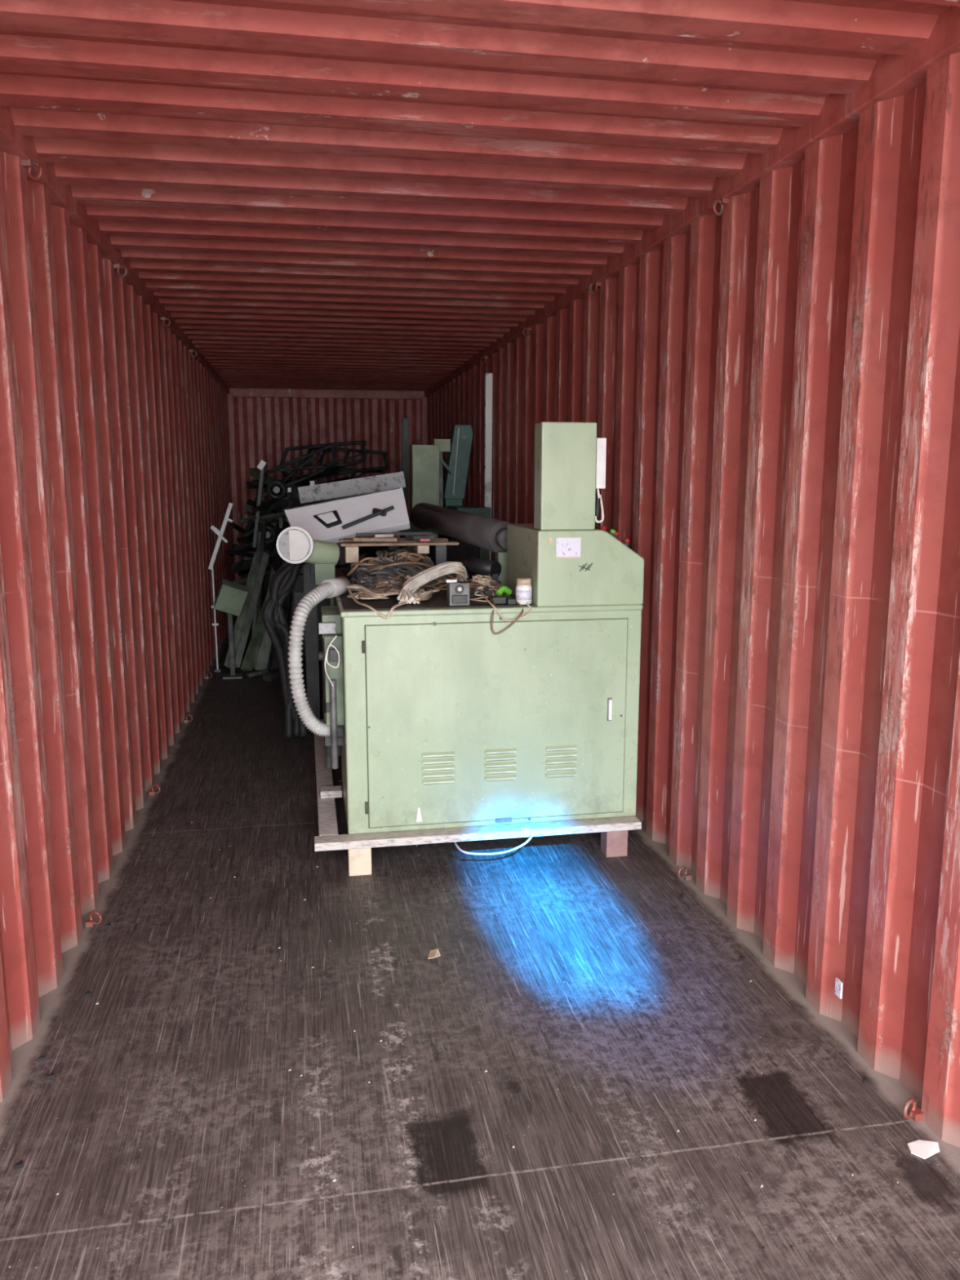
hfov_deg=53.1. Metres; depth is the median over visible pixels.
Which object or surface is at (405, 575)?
heap
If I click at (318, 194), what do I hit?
ceiling
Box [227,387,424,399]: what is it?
trim
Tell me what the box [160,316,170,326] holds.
ring
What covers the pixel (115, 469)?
wall
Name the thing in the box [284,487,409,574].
box
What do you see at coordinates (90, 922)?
ring
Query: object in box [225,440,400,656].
pile
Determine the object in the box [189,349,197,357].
ring
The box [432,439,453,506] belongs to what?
bracket
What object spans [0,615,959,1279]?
floor
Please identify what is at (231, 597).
junction box
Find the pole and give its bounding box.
[484,373,492,560]
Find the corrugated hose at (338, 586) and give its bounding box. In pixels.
[287,576,350,738]
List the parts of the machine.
frame, cabinet door, name plate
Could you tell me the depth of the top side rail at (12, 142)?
3.71 m
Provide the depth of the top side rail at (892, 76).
2.98 m
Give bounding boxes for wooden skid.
[314,719,641,875]
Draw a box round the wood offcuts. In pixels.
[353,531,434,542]
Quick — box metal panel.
[223,520,306,681]
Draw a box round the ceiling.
[0,0,959,391]
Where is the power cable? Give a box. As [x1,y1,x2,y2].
[453,826,533,855]
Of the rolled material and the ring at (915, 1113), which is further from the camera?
the rolled material
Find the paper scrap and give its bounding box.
[907,1139,939,1159]
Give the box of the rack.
[208,502,232,671]
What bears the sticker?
attached to the wall at (772, 389)
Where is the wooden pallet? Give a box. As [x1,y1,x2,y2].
[338,537,458,583]
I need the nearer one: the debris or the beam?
the debris
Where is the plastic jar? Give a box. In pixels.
[515,577,532,604]
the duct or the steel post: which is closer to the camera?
the duct
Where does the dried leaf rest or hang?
on the floor
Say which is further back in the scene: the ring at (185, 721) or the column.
the column
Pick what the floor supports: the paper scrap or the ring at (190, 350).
the paper scrap
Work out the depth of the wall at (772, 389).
2.99 m
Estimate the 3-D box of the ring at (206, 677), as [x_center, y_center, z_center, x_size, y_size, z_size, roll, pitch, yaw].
[-2.224,0.290,7.885,0.059,0.058,0.030,-2,10,-10]
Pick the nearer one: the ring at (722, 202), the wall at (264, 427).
the ring at (722, 202)
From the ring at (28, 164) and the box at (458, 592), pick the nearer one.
the ring at (28, 164)
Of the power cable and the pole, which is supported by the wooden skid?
the power cable
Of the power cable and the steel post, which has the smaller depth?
the power cable
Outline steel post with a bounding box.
[401,417,408,506]
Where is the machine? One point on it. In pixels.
(447, 721)
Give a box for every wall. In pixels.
[0,151,235,1102]
[233,396,421,585]
[426,52,959,1147]
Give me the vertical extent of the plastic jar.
0.108 m
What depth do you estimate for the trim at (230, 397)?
11.53 m
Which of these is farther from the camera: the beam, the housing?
the housing
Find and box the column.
[442,424,473,507]
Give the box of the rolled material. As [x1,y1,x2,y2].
[410,502,511,586]
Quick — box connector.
[489,586,515,604]
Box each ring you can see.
[22,159,42,180]
[85,911,102,927]
[113,263,127,277]
[149,783,160,795]
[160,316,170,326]
[183,714,192,723]
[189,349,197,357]
[204,671,212,679]
[480,355,488,363]
[522,327,531,336]
[589,281,600,293]
[677,866,691,880]
[712,196,728,215]
[902,1097,924,1121]
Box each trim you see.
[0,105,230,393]
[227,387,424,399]
[227,394,426,584]
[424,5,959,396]
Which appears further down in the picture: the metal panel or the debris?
the debris
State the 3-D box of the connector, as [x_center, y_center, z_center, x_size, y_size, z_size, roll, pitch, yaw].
[0.097,-0.192,4.084,0.107,0.067,0.151,-2,10,-10]
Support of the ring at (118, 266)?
attached to the wall at (115, 469)
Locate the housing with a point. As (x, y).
(424, 460)
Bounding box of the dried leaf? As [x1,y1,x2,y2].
[427,948,440,959]
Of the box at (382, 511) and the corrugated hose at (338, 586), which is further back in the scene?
the box at (382, 511)
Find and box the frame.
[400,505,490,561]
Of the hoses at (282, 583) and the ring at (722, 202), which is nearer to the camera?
the ring at (722, 202)
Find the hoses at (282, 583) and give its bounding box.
[262,560,310,737]
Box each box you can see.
[213,578,248,679]
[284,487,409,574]
[444,578,469,605]
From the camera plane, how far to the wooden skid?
4.10 m
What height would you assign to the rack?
1.425 m
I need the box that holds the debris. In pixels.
[13,780,898,1249]
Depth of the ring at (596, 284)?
4.88 m
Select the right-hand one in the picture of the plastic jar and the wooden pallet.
the plastic jar
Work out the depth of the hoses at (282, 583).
5.87 m
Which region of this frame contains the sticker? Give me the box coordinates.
[835,977,843,999]
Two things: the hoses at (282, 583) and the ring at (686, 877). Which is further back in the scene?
the hoses at (282, 583)
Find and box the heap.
[346,548,531,635]
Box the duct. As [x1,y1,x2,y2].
[275,526,339,585]
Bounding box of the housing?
[408,444,439,519]
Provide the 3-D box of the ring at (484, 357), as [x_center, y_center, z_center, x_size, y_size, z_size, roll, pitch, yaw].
[0.031,-2.293,7.866,0.061,0.060,0.030,-2,10,-10]
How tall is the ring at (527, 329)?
0.060 m
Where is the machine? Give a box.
[318,422,644,834]
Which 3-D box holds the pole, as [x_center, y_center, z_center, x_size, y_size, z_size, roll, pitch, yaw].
[0.060,-0.879,7.694,0.070,2.430,0.052,-2,10,-10]
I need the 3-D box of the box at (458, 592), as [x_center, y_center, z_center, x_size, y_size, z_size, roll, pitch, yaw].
[-0.095,-0.199,4.010,0.095,0.107,0.082,-2,10,-10]
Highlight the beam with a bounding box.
[297,471,405,719]

